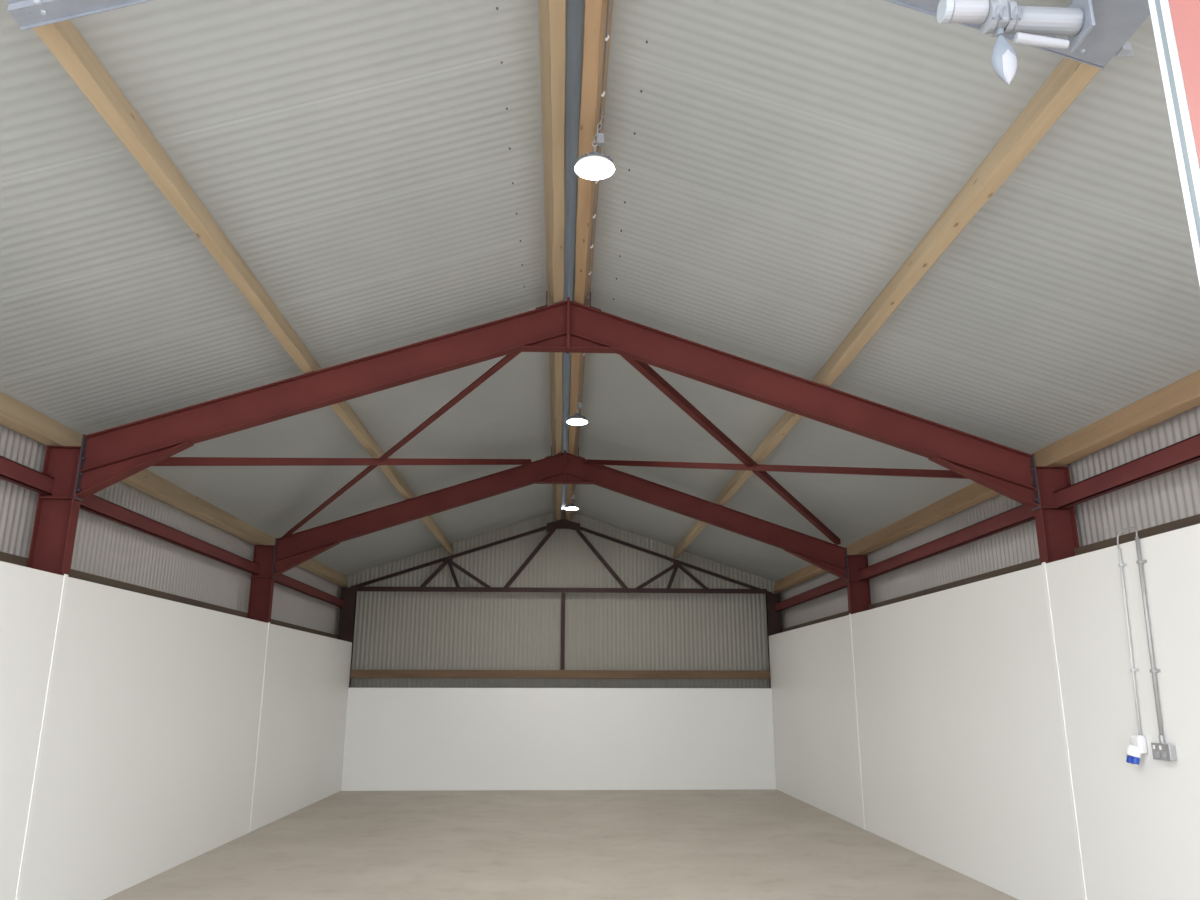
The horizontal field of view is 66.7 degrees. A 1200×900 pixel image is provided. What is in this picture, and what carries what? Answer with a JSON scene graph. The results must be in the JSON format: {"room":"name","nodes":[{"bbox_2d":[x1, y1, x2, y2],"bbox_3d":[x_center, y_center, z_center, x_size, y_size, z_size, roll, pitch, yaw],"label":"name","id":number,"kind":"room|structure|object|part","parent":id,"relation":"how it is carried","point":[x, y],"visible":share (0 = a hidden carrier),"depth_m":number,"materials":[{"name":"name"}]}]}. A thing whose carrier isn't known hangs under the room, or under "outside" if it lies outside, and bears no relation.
{"room":"farm building","nodes":[
{"label":"farm building","id":0,"kind":"room"},
{"bbox_2d":[0,424,339,634],"bbox_3d":[-4.296,2.112,8.680,0.015,3.533,14.716,1,-15,-2],"label":"wall","id":1,"kind":"structure","parent":0,"point":[103,547],"depth_m":8.71,"materials":[{"name":"grey metal"}]},
{"bbox_2d":[0,551,337,638],"bbox_3d":[-4.246,1.429,8.828,0.060,0.100,14.650,1,-15,-2],"label":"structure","id":2,"kind":"structure","parent":1,"relation":"attached to","point":[5,557],"depth_m":8.57},
{"bbox_2d":[0,561,351,899],"bbox_3d":[-3.991,2.623,8.410,0.085,2.407,14.430,1,-15,-2],"label":"wall","id":3,"kind":"structure","parent":0,"point":[142,736],"depth_m":7.78,"materials":[{"name":"white paint"}]},
{"bbox_2d":[341,688,775,790],"bbox_3d":[-0.651,4.866,15.395,7.226,1.643,0.080,1,-15,-2],"label":"wall","id":4,"kind":"structure","parent":0,"point":[397,739],"depth_m":15.35,"materials":[{"name":"white paint"}]},
{"bbox_2d":[336,509,782,687],"bbox_3d":[-0.670,3.404,16.073,8.001,4.816,0.015,1,-15,-2],"label":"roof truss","id":5,"kind":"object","parent":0,"point":[393,630],"depth_m":16.19,"materials":[{"name":"grey metal"}]},
{"bbox_2d":[104,789,1017,899],"bbox_3d":[-0.392,3.911,8.319,9.200,0.120,15.100,1,-15,-2],"label":"floor","id":6,"kind":"structure","parent":0,"point":[468,844],"depth_m":9.19,"materials":[{"name":"concrete"}]},
{"bbox_2d":[27,291,1079,574],"bbox_3d":[-0.240,1.010,6.721,7.750,4.675,0.130,1,-15,-2],"label":"portal","id":7,"kind":"object","parent":6,"relation":"on","point":[105,458],"visible":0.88,"depth_m":7.09,"materials":[{"name":"red metal"}]},
{"bbox_2d":[0,455,54,494],"bbox_3d":[-3.962,-0.361,4.347,0.056,0.128,4.956,1,-15,-2],"label":"rail","id":8,"kind":"object","parent":7,"relation":"attached to","point":[11,471],"visible":1,"depth_m":6.40,"materials":[{"name":"red metal"}]},
{"bbox_3d":[-3.851,0.134,6.791,0.012,0.488,0.118,1,-15,-2],"label":"plate","id":9,"kind":"part","parent":7,"relation":"part of","materials":[{"name":"grey"}]},
{"bbox_2d":[80,495,259,574],"bbox_3d":[-4.171,0.881,9.053,0.056,0.128,4.771,1,-15,-2],"label":"rail","id":10,"kind":"object","parent":7,"relation":"attached to","point":[94,504],"visible":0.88,"depth_m":8.59,"materials":[{"name":"red metal"}]},
{"bbox_2d":[0,391,347,586],"bbox_3d":[-4.210,0.470,9.083,0.138,0.206,14.650,1,-15,-2],"label":"timber purlin","id":11,"kind":"object","parent":7,"relation":"on","point":[15,415],"visible":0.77,"depth_m":8.55,"materials":[{"name":"beige wood"}]},
{"bbox_2d":[33,20,453,554],"bbox_3d":[-2.359,-0.089,9.312,0.149,0.210,14.650,1,-15,-2],"label":"timber purlin","id":12,"kind":"object","parent":7,"relation":"on","point":[62,39],"visible":0.78,"depth_m":4.59,"materials":[{"name":"beige wood"}]},
{"bbox_2d":[152,457,531,465],"bbox_3d":[-2.252,0.121,9.334,0.062,1.260,5.492,-8,-17,28],"label":"bar","id":13,"kind":"object","parent":7,"relation":"attached to","point":[171,461],"visible":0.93,"depth_m":8.59,"materials":[{"name":"red metal"}]},
{"bbox_2d":[539,0,565,520],"bbox_3d":[-0.456,-0.662,9.549,0.136,0.206,14.650,1,-15,-2],"label":"timber purlin","id":14,"kind":"object","parent":7,"relation":"on","point":[552,13],"visible":0.84,"depth_m":5.44,"materials":[{"name":"beige wood"}]},
{"bbox_2d":[6,0,153,30],"bbox_3d":[-1.101,-1.838,3.345,1.940,0.698,0.100,1,-15,-2],"label":"gable angle","id":15,"kind":"object","parent":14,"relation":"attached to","point":[28,14],"visible":1,"depth_m":3.25,"materials":[{"name":"metal"}]},
{"bbox_3d":[-0.252,-0.991,7.248,0.024,0.427,0.130,1,-15,-2],"label":"apex plate","id":16,"kind":"part","parent":7,"relation":"part of","materials":[{"name":"red metal"}]},
{"bbox_2d":[565,0,612,520],"bbox_3d":[-0.244,-0.658,9.557,0.142,0.207,14.650,1,-15,-2],"label":"timber purlin","id":17,"kind":"object","parent":7,"relation":"on","point":[596,11],"visible":0.62,"depth_m":5.21,"materials":[{"name":"beige wood"}]},
{"bbox_2d":[564,485,577,509],"bbox_3d":[-0.440,0.720,14.024,0.210,0.383,0.210,1,-15,-2],"label":"pendant lamp","id":18,"kind":"object","parent":17,"relation":"hanging from","point":[571,506],"visible":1,"depth_m":13.95,"materials":[{"name":"white"}]},
{"bbox_2d":[567,388,586,424],"bbox_3d":[-0.238,-0.467,9.533,0.210,0.377,0.210,1,-15,-2],"label":"pendant lamp","id":19,"kind":"object","parent":17,"relation":"hanging from","point":[576,419],"visible":1,"depth_m":9.47,"materials":[{"name":"white plastic"}]},
{"bbox_2d":[574,0,609,484],"bbox_3d":[-0.145,-0.940,8.445,0.026,0.034,12.150,1,-15,-2],"label":"cable","id":20,"kind":"object","parent":17,"relation":"attached to","point":[607,35],"visible":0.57,"depth_m":5.66,"materials":[{"name":"grey plastic"}]},
{"bbox_2d":[575,110,613,179],"bbox_3d":[-0.028,-1.683,4.946,0.210,0.367,0.210,1,-15,-2],"label":"pendant lamp","id":21,"kind":"object","parent":17,"relation":"hanging from","point":[594,165],"visible":1,"depth_m":4.89,"materials":[{"name":"white plastic"}]},
{"bbox_2d":[884,0,1150,68],"bbox_3d":[0.974,-1.869,3.155,1.990,0.727,0.660,1,-15,-2],"label":"mounting plate","id":22,"kind":"object","parent":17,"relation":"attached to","point":[1116,21],"visible":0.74,"depth_m":3.31,"materials":[{"name":"metal"}]},
{"bbox_2d":[937,0,1094,84],"bbox_3d":[1.430,-1.441,3.218,0.513,0.480,0.300,1,-15,-2],"label":"motor","id":23,"kind":"object","parent":22,"relation":"attached to","point":[995,18],"visible":1,"depth_m":3.11,"materials":[{"name":"grey metal"}]},
{"bbox_3d":[1.376,-1.333,3.104,0.090,0.205,0.049,1,-15,-2],"label":"drop pull","id":24,"kind":"part","parent":23,"relation":"part of","materials":[{"name":"grey plastic"}]},
{"bbox_3d":[1.514,-1.403,3.129,0.183,0.053,0.040,1,-15,-2],"label":"limit rod","id":25,"kind":"part","parent":23,"relation":"part of","materials":[{"name":"grey plastic"}]},
{"bbox_3d":[1.795,-1.557,3.106,0.215,0.080,0.652,1,-15,-2],"label":"mounting plate","id":26,"kind":"part","parent":22,"relation":"part of","materials":[{"name":"metal"}]},
{"bbox_2d":[583,459,967,478],"bbox_3d":[1.471,0.175,9.486,0.062,1.304,5.622,11,-18,-35],"label":"bar","id":27,"kind":"object","parent":7,"relation":"attached to","point":[723,466],"visible":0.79,"depth_m":8.90,"materials":[{"name":"red metal"}]},
{"bbox_2d":[673,57,1100,558],"bbox_3d":[1.677,-0.005,9.470,0.178,0.221,14.650,1,-15,-2],"label":"timber purlin","id":28,"kind":"object","parent":7,"relation":"on","point":[1070,77],"visible":0.84,"depth_m":4.80,"materials":[{"name":"beige wood"}]},
{"bbox_2d":[773,370,1199,592],"bbox_3d":[3.505,0.619,9.387,0.140,0.206,14.650,1,-15,-2],"label":"timber purlin","id":29,"kind":"object","parent":7,"relation":"on","point":[1182,395],"visible":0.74,"depth_m":6.94,"materials":[{"name":"beige wood"}]},
{"bbox_3d":[3.364,0.252,7.081,0.012,0.430,0.118,1,-15,-2],"label":"plate","id":30,"kind":"part","parent":7,"relation":"part of","materials":[{"name":"grey"}]},
{"bbox_2d":[1053,433,1199,509],"bbox_3d":[3.644,-0.238,4.653,0.060,0.135,4.956,1,-15,-2],"label":"rail","id":31,"kind":"object","parent":7,"relation":"attached to","point":[1182,453],"visible":1,"depth_m":6.09,"materials":[{"name":"red metal"}]},
{"bbox_2d":[247,446,870,622],"bbox_3d":[-0.446,2.228,11.338,7.750,4.675,0.130,1,-15,-2],"label":"portal","id":32,"kind":"object","parent":6,"relation":"on","point":[564,468],"visible":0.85,"depth_m":11.71,"materials":[{"name":"red metal"}]},
{"bbox_3d":[-4.057,1.352,11.408,0.012,0.488,0.118,1,-15,-2],"label":"plate","id":33,"kind":"part","parent":32,"relation":"part of","materials":[{"name":"grey"}]},
{"bbox_2d":[274,574,343,607],"bbox_3d":[-4.375,2.083,13.610,0.056,0.128,4.644,1,-15,-2],"label":"rail","id":34,"kind":"object","parent":32,"relation":"attached to","point":[281,579],"visible":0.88,"depth_m":13.60,"materials":[{"name":"red metal"}]},
{"bbox_2d":[282,351,520,536],"bbox_3d":[-2.272,0.096,9.349,0.065,0.875,5.640,11,-18,-35],"label":"bar","id":35,"kind":"object","parent":32,"relation":"attached to","point":[509,357],"visible":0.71,"depth_m":8.72,"materials":[{"name":"red metal"}]},
{"bbox_3d":[-0.458,0.228,11.865,0.024,0.427,0.130,1,-15,-2],"label":"apex plate","id":36,"kind":"part","parent":32,"relation":"part of","materials":[{"name":"red metal"}]},
{"bbox_2d":[621,355,840,544],"bbox_3d":[1.595,0.167,9.503,0.065,0.898,5.624,-9,-17,30],"label":"bar","id":37,"kind":"object","parent":32,"relation":"attached to","point":[644,369],"visible":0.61,"depth_m":8.86,"materials":[{"name":"red metal"}]},
{"bbox_2d":[775,578,846,611],"bbox_3d":[3.231,2.206,13.917,0.060,0.135,4.644,1,-15,-2],"label":"rail","id":38,"kind":"object","parent":32,"relation":"attached to","point":[835,585],"visible":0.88,"depth_m":13.77,"materials":[{"name":"red metal"}]},
{"bbox_3d":[3.158,1.470,11.699,0.012,0.430,0.118,1,-15,-2],"label":"plate","id":39,"kind":"part","parent":32,"relation":"part of","materials":[{"name":"grey"}]},
{"bbox_2d":[858,505,1034,580],"bbox_3d":[3.434,1.004,9.360,0.060,0.135,4.771,1,-15,-2],"label":"rail","id":40,"kind":"object","parent":32,"relation":"attached to","point":[1022,514],"visible":0.88,"depth_m":8.83,"materials":[{"name":"red metal"}]},
{"bbox_2d":[338,519,781,687],"bbox_3d":[-0.658,3.469,15.855,7.730,4.580,0.142,1,-15,-2],"label":"truss","id":41,"kind":"object","parent":6,"relation":"on","point":[348,594],"visible":0.88,"depth_m":16.14,"materials":[{"name":"red metal"}]},
{"bbox_3d":[-2.692,1.925,16.134,0.200,0.122,0.008,1,-15,-2],"label":"gusset plate","id":42,"kind":"part","parent":41,"relation":"part of","materials":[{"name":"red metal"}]},
{"bbox_2d":[350,670,769,678],"bbox_3d":[-0.653,3.869,15.736,7.210,0.135,0.130,1,-15,-2],"label":"rail","id":43,"kind":"object","parent":41,"relation":"attached to","point":[639,674],"visible":1,"depth_m":15.68,"materials":[{"name":"brown wood"}]},
{"bbox_2d":[560,593,564,669],"bbox_3d":[-0.647,3.163,15.935,0.070,1.323,0.065,1,-15,-2],"label":"post","id":44,"kind":"object","parent":43,"relation":"on","point":[562,594],"visible":1,"depth_m":15.90,"materials":[{"name":"metal"}]},
{"bbox_3d":[1.394,2.010,16.293,0.200,0.124,0.008,1,-15,-2],"label":"gusset plate","id":45,"kind":"part","parent":41,"relation":"part of","materials":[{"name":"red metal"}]},
{"bbox_2d":[1148,0,1199,284],"bbox_3d":[1.584,0.086,1.923,0.200,4.020,0.383,1,-15,-2],"label":"guide","id":46,"kind":"object","parent":6,"relation":"on","point":[1176,23],"visible":1,"depth_m":2.31,"materials":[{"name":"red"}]},
{"bbox_3d":[1.585,0.077,1.891,0.200,4.020,0.316,1,-15,-2],"label":"red post","id":47,"kind":"part","parent":46,"relation":"part of","materials":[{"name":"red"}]},
{"bbox_2d":[0,0,1199,581],"bbox_3d":[-0.355,-0.118,9.468,8.040,1.363,14.764,1,-15,-2],"label":"ceiling","id":48,"kind":"structure","parent":0,"point":[376,167],"depth_m":5.41,"materials":[{"name":"grey metal"}]},
{"bbox_2d":[562,0,581,507],"bbox_3d":[-0.354,-0.794,9.650,0.320,0.084,14.770,1,-15,-2],"label":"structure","id":49,"kind":"structure","parent":48,"relation":"attached to","point":[574,6],"depth_m":5.76,"materials":[{"name":"grey metal"}]},
{"bbox_2d":[769,523,1199,899],"bbox_3d":[3.308,2.647,8.730,0.085,2.546,14.430,1,-15,-2],"label":"wall","id":50,"kind":"structure","parent":0,"point":[982,730],"depth_m":7.22,"materials":[{"name":"white paint"}]},
{"bbox_2d":[1118,549,1141,734],"bbox_3d":[3.393,1.215,5.829,0.028,1.166,0.098,1,-15,-2],"label":"conduit pipe","id":51,"kind":"object","parent":50,"relation":"attached to","point":[1121,565],"visible":1,"depth_m":5.83,"materials":[{"name":"grey"}]},
{"bbox_2d":[1117,527,1137,548],"bbox_3d":[3.402,0.575,5.873,0.029,0.155,0.217,1,-15,-2],"label":"cable loop","id":52,"kind":"object","parent":51,"relation":"attached to","point":[1121,531],"visible":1,"depth_m":5.94,"materials":[{"name":"grey plastic"}]},
{"bbox_2d":[1125,735,1146,764],"bbox_3d":[3.347,1.876,5.708,0.110,0.175,0.106,1,-15,-2],"label":"socket","id":53,"kind":"object","parent":50,"relation":"attached to","point":[1138,746],"visible":1,"depth_m":5.68,"materials":[{"name":"white plastic"}]},
{"bbox_2d":[1135,537,1162,734],"bbox_3d":[3.399,1.139,5.631,0.034,1.211,0.094,1,-15,-2],"label":"conduit pipe","id":54,"kind":"object","parent":50,"relation":"attached to","point":[1139,561],"visible":1,"depth_m":5.63,"materials":[{"name":"grey"}]},
{"bbox_2d":[1151,735,1176,760],"bbox_3d":[3.388,1.791,5.486,0.050,0.144,0.168,1,-15,-2],"label":"socket","id":55,"kind":"object","parent":50,"relation":"attached to","point":[1160,751],"visible":1,"depth_m":5.46,"materials":[{"name":"silver metal"}]},
{"bbox_2d":[1155,751,1159,757],"bbox_3d":[3.365,1.839,5.508,0.002,0.040,0.040,1,-15,-2],"label":"outlet","id":56,"kind":"object","parent":55,"relation":"attached to","point":[1157,753],"depth_m":5.50,"materials":[{"name":"grey plastic"}]},
{"bbox_3d":[3.370,1.813,5.479,0.004,0.098,0.168,1,-15,-2],"label":"plate","id":57,"kind":"part","parent":55,"relation":"part of","materials":[{"name":"silver metal"}]},
{"bbox_2d":[1162,752,1166,758],"bbox_3d":[3.368,1.822,5.444,0.002,0.040,0.040,1,-15,-2],"label":"outlet","id":58,"kind":"object","parent":55,"relation":"attached to","point":[1164,754],"depth_m":5.44,"materials":[{"name":"grey plastic"}]},
{"bbox_2d":[781,405,1199,628],"bbox_3d":[3.592,2.239,8.998,0.015,3.472,14.716,1,-15,-2],"label":"wall","id":59,"kind":"structure","parent":0,"point":[1173,495],"depth_m":7.79,"materials":[{"name":"grey metal"}]},
{"bbox_2d":[782,514,1199,631],"bbox_3d":[3.547,1.391,9.185,0.060,0.100,14.650,1,-15,-2],"label":"rail","id":60,"kind":"structure","parent":59,"relation":"attached to","point":[1192,520],"depth_m":7.70,"materials":[{"name":"brown metal"}]}
]}

